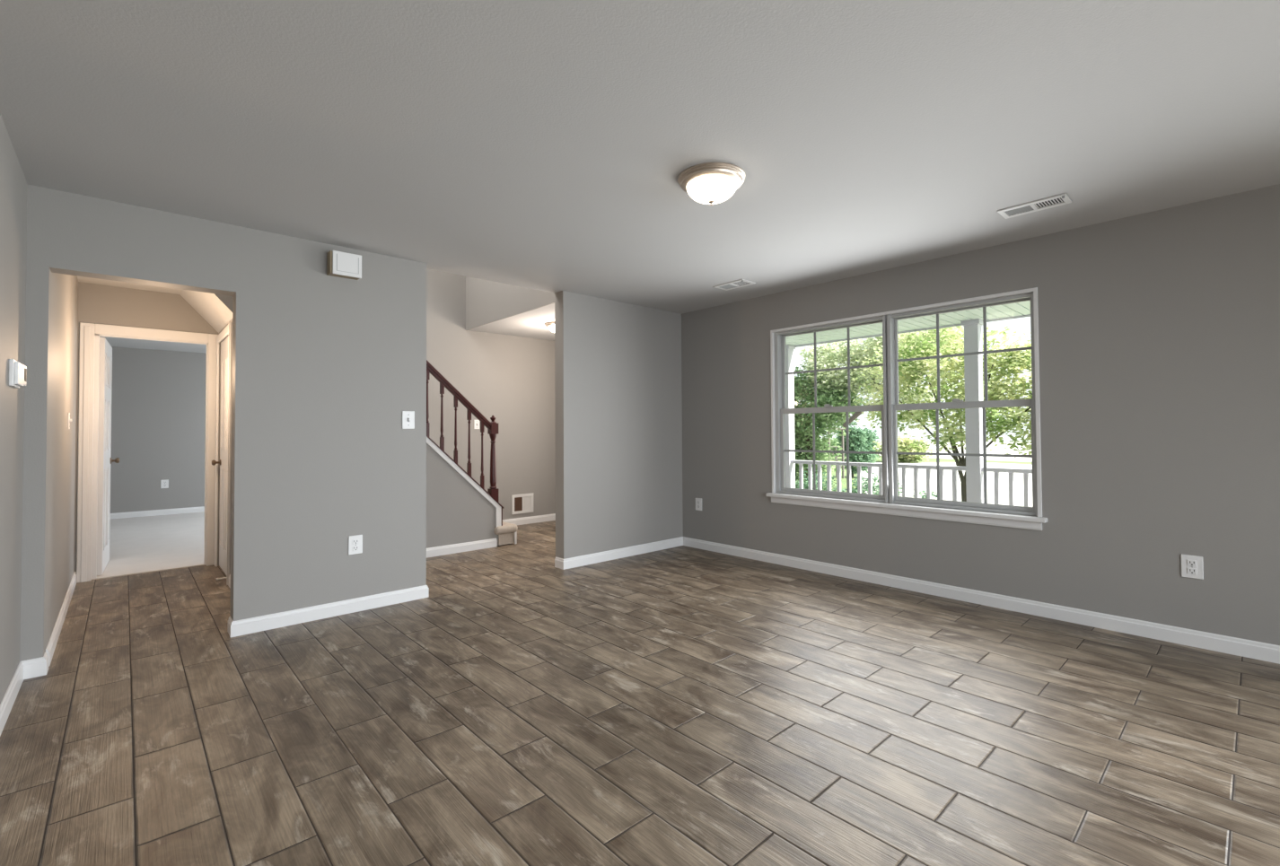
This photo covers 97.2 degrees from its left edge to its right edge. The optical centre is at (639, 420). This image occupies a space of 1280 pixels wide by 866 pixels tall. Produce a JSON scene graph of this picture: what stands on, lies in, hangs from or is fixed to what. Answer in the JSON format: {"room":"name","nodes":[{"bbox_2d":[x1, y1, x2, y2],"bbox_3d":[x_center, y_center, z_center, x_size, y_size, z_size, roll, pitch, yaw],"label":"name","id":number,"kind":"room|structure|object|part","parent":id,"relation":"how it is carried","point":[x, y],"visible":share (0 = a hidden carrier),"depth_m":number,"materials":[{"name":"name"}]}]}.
{"room":"empty living room","nodes":[
{"label":"empty living room","id":0,"kind":"room"},
{"bbox_2d":[0,113,27,703],"bbox_3d":[-0.882,-0.016,0.312,0.150,2.440,6.550,1,-2,-42],"label":"wall","id":1,"kind":"structure","parent":0,"point":[13,186],"depth_m":2.46,"materials":[{"name":"paint"}]},
{"bbox_2d":[8,359,24,388],"bbox_3d":[-2.748,-0.205,2.490,0.027,0.115,0.205,1,-2,-42],"label":"thermostat","id":2,"kind":"object","parent":1,"relation":"attached to","point":[16,369],"visible":1,"depth_m":2.43,"materials":[{"name":"white plastic"}]},
{"bbox_2d":[0,652,48,736],"bbox_3d":[-0.864,1.163,0.456,0.092,0.089,6.480,1,-2,-42],"label":"baseboard","id":3,"kind":"structure","parent":1,"relation":"attached to","point":[38,667],"depth_m":2.66,"materials":[{"name":"white paint"}]},
{"bbox_2d":[23,364,26,385],"bbox_3d":[-2.874,-0.211,2.625,0.024,0.095,0.115,1,-2,-42],"label":"control panel","id":4,"kind":"object","parent":1,"relation":"attached to","point":[25,367],"visible":0.39,"depth_m":2.63,"materials":[{"name":"white plastic"}]},
{"bbox_2d":[45,272,78,648],"bbox_3d":[-3.873,0.068,3.701,0.150,2.440,2.230,1,-2,-42],"label":"wall","id":5,"kind":"structure","parent":0,"point":[63,390],"depth_m":3.52,"materials":[{"name":"paint"}]},
{"bbox_2d":[45,571,76,666],"bbox_3d":[-3.805,1.244,3.733,0.014,0.089,2.230,1,-2,-42],"label":"baseboard","id":6,"kind":"structure","parent":5,"relation":"attached to","point":[55,635],"depth_m":3.44,"materials":[{"name":"white paint"}]},
{"bbox_2d":[67,412,72,429],"bbox_3d":[-3.955,0.003,3.919,0.020,0.115,0.070,1,-2,-42],"label":"light switch","id":7,"kind":"object","parent":5,"relation":"attached to","point":[69,419],"visible":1,"depth_m":3.91,"materials":[{"name":"white plastic"}]},
{"bbox_3d":[-3.960,0.003,3.914,0.006,0.115,0.070,1,-2,-42],"label":"plate","id":8,"kind":"part","parent":7,"relation":"part of","materials":[{"name":"white plastic"}]},
{"bbox_2d":[110,346,206,513],"bbox_3d":[-6.609,0.183,8.792,4.700,2.440,0.100,1,-2,-42],"label":"wall","id":9,"kind":"structure","parent":0,"point":[158,397],"depth_m":8.29,"materials":[{"name":"paint"}]},
{"bbox_2d":[110,506,204,519],"bbox_3d":[-6.564,1.358,8.726,4.500,0.089,0.014,1,-2,-42],"label":"baseboard","id":10,"kind":"structure","parent":9,"relation":"attached to","point":[143,513],"depth_m":8.26,"materials":[{"name":"white paint"}]},
{"bbox_2d":[160,479,168,488],"bbox_3d":[-7.012,0.934,8.331,0.088,0.125,0.010,1,-2,-42],"label":"wall outlet","id":11,"kind":"object","parent":9,"relation":"attached to","point":[164,484],"visible":1,"depth_m":8.33,"materials":[{"name":"white plastic"}]},
{"bbox_2d":[179,289,232,333],"bbox_3d":[-3.572,-0.900,4.794,0.467,0.464,1.058,1,-2,-42],"label":"ceiling","id":12,"kind":"structure","parent":0,"point":[209,306],"depth_m":4.77,"materials":[{"name":"paint"}]},
{"bbox_2d":[217,318,232,566],"bbox_3d":[-3.530,0.249,4.870,0.100,2.120,0.960,1,-2,-42],"label":"wall","id":13,"kind":"structure","parent":0,"point":[231,320],"depth_m":5.12,"materials":[{"name":"paint"}]},
{"bbox_2d":[211,322,232,585],"bbox_3d":[-3.555,0.266,4.816,0.101,2.085,0.915,1,-2,-42],"label":"door","id":14,"kind":"structure","parent":13,"relation":"in","point":[226,346],"depth_m":4.86,"materials":[{"name":"white paint"}]},
{"bbox_3d":[-3.778,0.374,5.033,0.068,0.052,0.052,1,-2,-42],"label":"handle","id":15,"kind":"part","parent":14,"relation":"part of","materials":[{"name":"brown metal"}]},
{"bbox_2d":[74,268,555,571],"bbox_3d":[-2.962,-1.169,6.156,4.782,5.000,0.120,1,-2,-42],"label":"wall","id":16,"kind":"structure","parent":0,"point":[511,379],"depth_m":6.91,"materials":[{"name":"paint"}]},
{"bbox_2d":[76,322,218,583],"bbox_3d":[-4.507,0.266,5.194,0.904,2.110,0.889,1,-2,-42],"label":"door","id":17,"kind":"structure","parent":16,"relation":"in","point":[95,357],"depth_m":4.76,"materials":[{"name":"white paint"}]},
{"bbox_3d":[-4.985,0.375,5.288,0.167,0.060,0.062,1,-2,-42],"label":"handle","id":18,"kind":"part","parent":17,"relation":"part of","materials":[{"name":"brown metal"}]},
{"bbox_2d":[473,420,479,429],"bbox_3d":[-1.995,0.046,6.914,0.070,0.115,0.020,1,-2,-42],"label":"light switch","id":19,"kind":"object","parent":16,"relation":"attached to","point":[476,422],"visible":0.94,"depth_m":6.91,"materials":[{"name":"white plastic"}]},
{"bbox_2d":[511,493,533,514],"bbox_3d":[-1.522,1.078,7.326,0.317,0.247,0.012,1,-2,-42],"label":"air vent","id":20,"kind":"object","parent":16,"relation":"in","point":[521,504],"visible":1,"depth_m":7.32,"materials":[{"name":"white metal"}]},
{"bbox_2d":[19,184,683,661],"bbox_3d":[-1.395,0.067,4.366,4.860,2.440,0.130,1,-2,-42],"label":"wall","id":21,"kind":"structure","parent":0,"point":[326,369],"depth_m":3.70,"materials":[{"name":"paint"}]},
{"bbox_2d":[227,585,429,637],"bbox_3d":[-2.014,1.234,3.756,1.172,0.089,0.134,1,-2,-42],"label":"baseboard","id":22,"kind":"structure","parent":21,"relation":"attached to","point":[281,619],"depth_m":3.64,"materials":[{"name":"white paint"}]},
{"bbox_2d":[326,250,361,280],"bbox_3d":[-1.955,-1.028,3.737,0.190,0.152,0.084,1,-2,-42],"label":"door chime","id":23,"kind":"object","parent":21,"relation":"attached to","point":[339,264],"visible":1,"depth_m":3.70,"materials":[{"name":"white plastic"}]},
{"bbox_2d":[348,534,362,554],"bbox_3d":[-1.907,0.833,3.785,0.088,0.125,0.010,1,-2,-42],"label":"wall outlet","id":24,"kind":"object","parent":21,"relation":"attached to","point":[355,542],"visible":1,"depth_m":3.78,"materials":[{"name":"white plastic"}]},
{"bbox_2d":[352,538,359,544],"bbox_3d":[-1.905,0.811,3.784,0.038,0.032,0.003,1,-2,-42],"label":"socket","id":25,"kind":"object","parent":24,"relation":"attached to","point":[355,541],"depth_m":3.78,"materials":[{"name":"white plastic"}]},
{"bbox_2d":[352,545,359,551],"bbox_3d":[-1.905,0.855,3.783,0.038,0.032,0.003,1,-2,-42],"label":"socket","id":26,"kind":"object","parent":24,"relation":"attached to","point":[355,547],"depth_m":3.78,"materials":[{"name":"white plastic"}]},
{"bbox_2d":[402,411,414,429],"bbox_3d":[-1.652,-0.005,4.032,0.088,0.127,0.020,1,-2,-42],"label":"light switch","id":27,"kind":"object","parent":21,"relation":"attached to","point":[407,416],"visible":1,"depth_m":4.03,"materials":[{"name":"white plastic"}]},
{"bbox_2d":[214,293,498,548],"bbox_3d":[-2.473,0.088,5.122,2.552,2.440,0.100,1,-2,-42],"label":"wall","id":28,"kind":"structure","parent":0,"point":[457,512],"depth_m":5.59,"materials":[{"name":"paint"}]},
{"bbox_2d":[227,538,497,588],"bbox_3d":[-2.368,1.264,5.172,2.269,0.089,0.104,1,-2,-42],"label":"baseboard","id":29,"kind":"structure","parent":28,"relation":"attached to","point":[448,549],"depth_m":5.62,"materials":[{"name":"white paint"}]},
{"bbox_2d":[465,276,554,330],"bbox_3d":[-1.363,-2.400,6.055,0.012,2.560,2.230,1,-2,-42],"label":"wall","id":30,"kind":"structure","parent":0,"point":[487,302],"depth_m":6.29,"materials":[{"name":"paint"}]},
{"bbox_2d":[0,511,1279,865],"bbox_3d":[-1.694,1.333,4.279,5.694,0.108,13.550,1,-2,-42],"label":"floor","id":31,"kind":"structure","parent":0,"point":[681,705],"depth_m":2.27,"materials":[{"name":"brown wood"}]},
{"bbox_2d":[493,521,517,545],"bbox_3d":[-2.486,0.326,5.722,2.205,1.988,1.103,1,-2,-42],"label":"staircase","id":32,"kind":"structure","parent":31,"relation":"on","point":[507,533],"depth_m":5.97,"materials":[{"name":"beige carpet"}]},
{"bbox_2d":[426,359,503,526],"bbox_3d":[-2.264,-0.201,5.308,2.112,2.643,0.127,1,-2,-42],"label":"stair railing","id":33,"kind":"object","parent":32,"relation":"on","point":[492,494],"visible":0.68,"depth_m":5.75,"materials":[{"name":"brown wood"}]},
{"bbox_3d":[-2.217,-0.715,5.355,1.735,1.615,0.062,1,-2,-42],"label":"handrail","id":34,"kind":"part","parent":33,"relation":"part of","materials":[{"name":"brown wood"}]},
{"bbox_3d":[-2.263,-0.080,5.306,2.112,1.999,0.127,1,-2,-42],"label":"shoe rail","id":35,"kind":"part","parent":33,"relation":"part of","materials":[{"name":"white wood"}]},
{"bbox_3d":[-1.546,0.406,5.941,0.082,0.930,0.082,1,-2,-42],"label":"newel post","id":36,"kind":"part","parent":33,"relation":"part of","materials":[{"name":"brown wood"}]},
{"bbox_2d":[0,0,1279,353],"bbox_3d":[-1.708,-1.252,4.330,5.694,0.200,13.550,1,-2,-42],"label":"ceiling","id":37,"kind":"structure","parent":0,"point":[546,145],"depth_m":2.28,"materials":[{"name":"paint"}]},
{"bbox_2d":[544,321,554,333],"bbox_3d":[-0.945,-1.052,6.492,0.296,0.124,0.296,1,-2,-42],"label":"ceiling lamp","id":38,"kind":"object","parent":37,"relation":"attached to","point":[550,325],"visible":0.32,"depth_m":6.40,"materials":[{"name":"white glass"}]},
{"bbox_3d":[-0.945,-1.045,6.492,0.221,0.073,0.221,1,-2,-42],"label":"lamp shade","id":39,"kind":"part","parent":38,"relation":"part of","materials":[{"name":"white glass"}]},
{"bbox_2d":[677,162,745,205],"bbox_3d":[0.352,-1.125,2.774,0.329,0.138,0.329,1,-2,-42],"label":"ceiling lamp","id":40,"kind":"object","parent":37,"relation":"attached to","point":[708,183],"visible":1,"depth_m":2.69,"materials":[{"name":"white glass"}]},
{"bbox_3d":[0.352,-1.118,2.774,0.246,0.081,0.246,1,-2,-42],"label":"lamp shade","id":41,"kind":"part","parent":40,"relation":"part of","materials":[{"name":"white glass"}]},
{"bbox_2d":[712,279,755,290],"bbox_3d":[0.800,-1.147,4.795,0.183,0.020,0.313,1,-2,-42],"label":"ceiling vent","id":42,"kind":"object","parent":37,"relation":"in","point":[740,283],"visible":1,"depth_m":4.78,"materials":[{"name":"grey plastic"}]},
{"bbox_2d":[996,192,1072,219],"bbox_3d":[2.196,-1.187,3.147,0.165,0.020,0.318,1,-2,-42],"label":"ceiling vent","id":43,"kind":"object","parent":37,"relation":"in","point":[1061,199],"visible":1,"depth_m":3.14,"materials":[{"name":"grey plastic"}]},
{"bbox_2d":[681,184,1279,645],"bbox_3d":[1.843,0.052,4.534,0.150,2.440,9.110,1,-2,-42],"label":"wall","id":44,"kind":"structure","parent":0,"point":[1159,331],"depth_m":3.38,"materials":[{"name":"paint"}]},
{"bbox_2d":[695,498,701,510],"bbox_3d":[0.600,0.855,5.767,0.010,0.125,0.088,1,-2,-42],"label":"wall outlet","id":45,"kind":"object","parent":44,"relation":"attached to","point":[698,501],"visible":1,"depth_m":5.76,"materials":[{"name":"white plastic"}]},
{"bbox_2d":[502,513,1279,664],"bbox_3d":[1.251,1.219,3.930,1.519,0.089,8.760,1,-2,-42],"label":"baseboard","id":46,"kind":"structure","parent":44,"relation":"attached to","point":[1260,651],"depth_m":3.89,"materials":[{"name":"white paint"}]},
{"bbox_2d":[766,287,1047,530],"bbox_3d":[1.919,-0.060,4.418,0.198,1.564,2.104,1,-2,-42],"label":"window","id":47,"kind":"structure","parent":44,"relation":"in","point":[890,406],"depth_m":4.34,"materials":[{"name":"white paint"}]},
{"bbox_3d":[1.629,-0.430,4.809,0.028,0.713,0.963,1,-2,-42],"label":"sash","id":48,"kind":"part","parent":47,"relation":"part of","materials":[{"name":"white plastic"}]},
{"bbox_3d":[1.606,0.254,4.771,0.030,0.741,0.963,1,-2,-42],"label":"sash","id":49,"kind":"part","parent":47,"relation":"part of","materials":[{"name":"white plastic"}]},
{"bbox_3d":[1.884,0.652,4.368,0.093,0.030,2.104,1,-2,-42],"label":"sill","id":50,"kind":"part","parent":47,"relation":"part of","materials":[{"name":"white paint"}]},
{"bbox_3d":[2.304,-0.448,4.071,0.028,0.713,0.913,1,-2,-42],"label":"sash","id":51,"kind":"part","parent":47,"relation":"part of","materials":[{"name":"white plastic"}]},
{"bbox_3d":[2.280,0.235,4.033,0.030,0.741,0.913,1,-2,-42],"label":"sash","id":52,"kind":"part","parent":47,"relation":"part of","materials":[{"name":"white plastic"}]},
{"bbox_2d":[794,314,1030,347],"bbox_3d":[3.614,-1.074,4.209,2.006,0.080,11.300,1,-2,-42],"label":"beam","id":53,"kind":"structure","parent":44,"relation":"attached to","point":[1029,315],"depth_m":6.26,"materials":[{"name":"white paint"}]},
{"bbox_2d":[785,300,1030,345],"bbox_3d":[3.596,-1.063,4.207,1.976,0.017,11.322,1,-2,-42],"label":"ceiling","id":54,"kind":"structure","parent":53,"relation":"attached to","point":[1023,308],"depth_m":5.89,"materials":[{"name":"plastic"}]},
{"bbox_2d":[1180,554,1203,579],"bbox_3d":[3.034,0.803,3.102,0.010,0.125,0.088,1,-2,-42],"label":"wall outlet","id":55,"kind":"object","parent":44,"relation":"attached to","point":[1192,566],"visible":1,"depth_m":3.10,"materials":[{"name":"white plastic"}]},
{"bbox_2d":[1186,559,1196,566],"bbox_3d":[3.031,0.781,3.101,0.003,0.032,0.038,1,-2,-42],"label":"socket","id":56,"kind":"object","parent":55,"relation":"attached to","point":[1189,562],"depth_m":3.10,"materials":[{"name":"white plastic"}]},
{"bbox_2d":[1187,567,1197,574],"bbox_3d":[3.032,0.826,3.100,0.003,0.032,0.038,1,-2,-42],"label":"socket","id":57,"kind":"object","parent":55,"relation":"attached to","point":[1190,570],"depth_m":3.10,"materials":[{"name":"white plastic"}]},
{"label":"outside","id":58,"kind":"structure","parent":0,"visible":0},
{"bbox_2d":[796,452,1031,491],"bbox_3d":[25.530,2.459,43.580,83.480,0.100,150.000,1,-2,-42],"label":"ground","id":59,"kind":"structure","parent":58,"point":[839,458],"depth_m":29.05,"materials":[{"name":"green plant"}]},
{"bbox_2d":[795,467,846,491],"bbox_3d":[2.853,1.292,8.834,1.162,1.119,1.119,1,-2,-42],"label":"shrub","id":60,"kind":"object","parent":59,"relation":"on","point":[805,484],"visible":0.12,"depth_m":8.69,"materials":[{"name":"green plant"}]},
{"bbox_2d":[815,437,838,454],"bbox_3d":[12.936,1.726,38.249,2.883,1.461,4.304,1,-2,-42],"label":"hedge","id":61,"kind":"object","parent":59,"relation":"on","point":[834,441],"visible":0.2,"depth_m":37.56,"materials":[{"name":"green plant"}]},
{"bbox_2d":[793,361,879,486],"bbox_3d":[4.941,0.209,16.787,3.054,4.088,4.237,0,-1,-10],"label":"evergreen tree","id":62,"kind":"object","parent":59,"relation":"on","point":[802,422],"visible":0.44,"depth_m":16.36,"materials":[{"name":"green plant"}]},
{"bbox_2d":[827,428,846,478],"bbox_3d":[6.951,1.157,20.016,0.766,1.785,0.084,0,-1,-2],"label":"garden arbor","id":63,"kind":"object","parent":59,"relation":"on","point":[841,429],"visible":0.62,"depth_m":20.00,"materials":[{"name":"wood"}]},
{"bbox_3d":[6.702,1.175,20.006,0.060,1.750,0.060,1,-2,-42],"label":"post","id":64,"kind":"part","parent":63,"relation":"part of","materials":[{"name":"white wood"}]},
{"bbox_3d":[7.199,1.173,20.026,0.060,1.750,0.060,1,-2,-42],"label":"post","id":65,"kind":"part","parent":63,"relation":"part of","materials":[{"name":"white wood"}]},
{"bbox_2d":[831,420,880,477],"bbox_3d":[7.818,0.995,20.489,1.314,2.116,1.514,0,-1,-12],"label":"shrub","id":66,"kind":"object","parent":59,"relation":"on","point":[856,443],"visible":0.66,"depth_m":20.32,"materials":[{"name":"green plant"}]},
{"bbox_2d":[857,427,881,459],"bbox_3d":[12.933,1.415,32.912,2.887,2.090,2.531,1,-2,-42],"label":"shrub","id":67,"kind":"object","parent":59,"relation":"on","point":[871,438],"visible":0.3,"depth_m":32.35,"materials":[{"name":"green plant"}]},
{"bbox_2d":[850,473,902,495],"bbox_3d":[3.436,1.295,8.222,1.033,1.083,1.047,1,-2,-42],"label":"shrub","id":68,"kind":"object","parent":59,"relation":"on","point":[865,487],"visible":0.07,"depth_m":8.23,"materials":[{"name":"green plant"}]},
{"bbox_2d":[794,325,998,496],"bbox_3d":[6.356,-0.465,15.069,3.390,4.862,5.883,1,-1,-36],"label":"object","id":69,"kind":"object","parent":59,"relation":"on","point":[828,358],"visible":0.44,"depth_m":15.21,"materials":[{"name":"green plant"}]},
{"bbox_2d":[872,434,936,463],"bbox_3d":[13.863,1.563,29.848,2.692,1.837,3.223,1,-2,-42],"label":"bush","id":70,"kind":"object","parent":59,"relation":"on","point":[903,442],"visible":0.6,"depth_m":29.23,"materials":[{"name":"green plant"}]},
{"bbox_2d":[909,488,937,499],"bbox_3d":[4.097,1.367,7.962,0.770,0.921,0.838,-1,-1,19],"label":"shrub","id":71,"kind":"object","parent":59,"relation":"on","point":[923,491],"visible":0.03,"depth_m":7.95,"materials":[{"name":"green plant"}]},
{"bbox_2d":[850,322,1032,501],"bbox_3d":[5.387,0.011,8.656,2.410,3.651,4.443,1,-1,-37],"label":"maple tree","id":72,"kind":"object","parent":59,"relation":"on","point":[1013,359],"visible":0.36,"depth_m":8.75,"materials":[{"name":"green plant"}]},
{"bbox_2d":[861,462,1032,507],"bbox_3d":[17.555,1.831,12.266,23.500,0.009,34.500,1,-2,-42],"label":"driveway","id":73,"kind":"structure","parent":59,"relation":"on","point":[1003,479],"depth_m":18.32,"materials":[{"name":"concrete"}]},
{"bbox_2d":[873,440,1031,462],"bbox_3d":[30.826,2.603,55.189,60.000,0.008,80.000,1,-2,-42],"label":"road","id":74,"kind":"structure","parent":59,"relation":"on","point":[999,449],"depth_m":43.09,"materials":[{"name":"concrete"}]},
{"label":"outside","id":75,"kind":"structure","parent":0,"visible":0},
{"bbox_3d":[3.905,1.423,3.871,2.026,0.150,10.500,1,-2,-42],"label":"floor","id":76,"kind":"structure","parent":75,"visible":0},
{"bbox_2d":[784,344,795,488],"bbox_3d":[1.931,0.223,7.388,0.170,2.410,0.170,1,-2,-42],"label":"porch post","id":77,"kind":"object","parent":76,"relation":"on","point":[789,418],"visible":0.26,"depth_m":7.33,"materials":[{"name":"white paint"}]},
{"bbox_2d":[960,318,983,503],"bbox_3d":[3.417,0.183,5.762,0.170,2.410,0.170,1,-2,-42],"label":"porch post","id":78,"kind":"object","parent":76,"relation":"on","point":[973,364],"visible":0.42,"depth_m":5.72,"materials":[{"name":"white paint"}]},
{"bbox_2d":[790,460,965,500],"bbox_3d":[2.678,0.910,6.561,0.070,0.835,2.071,1,-2,-42],"label":"porch railing","id":79,"kind":"object","parent":78,"relation":"attached to","point":[904,467],"visible":0.32,"depth_m":6.54,"materials":[{"name":"white paint"}]},
{"bbox_3d":[2.676,0.513,6.569,0.070,0.040,2.071,1,-2,-42],"label":"rail","id":80,"kind":"part","parent":79,"relation":"part of","materials":[{"name":"white paint"}]},
{"bbox_2d":[981,467,1032,507],"bbox_3d":[4.219,0.868,4.874,0.070,0.835,2.237,1,-2,-42],"label":"porch railing","id":81,"kind":"object","parent":78,"relation":"attached to","point":[1026,471],"visible":0.14,"depth_m":5.51,"materials":[{"name":"white paint"}]},
{"bbox_3d":[4.217,0.471,4.882,0.070,0.040,2.237,1,-2,-42],"label":"rail","id":82,"kind":"part","parent":81,"relation":"part of","materials":[{"name":"white paint"}]}
]}

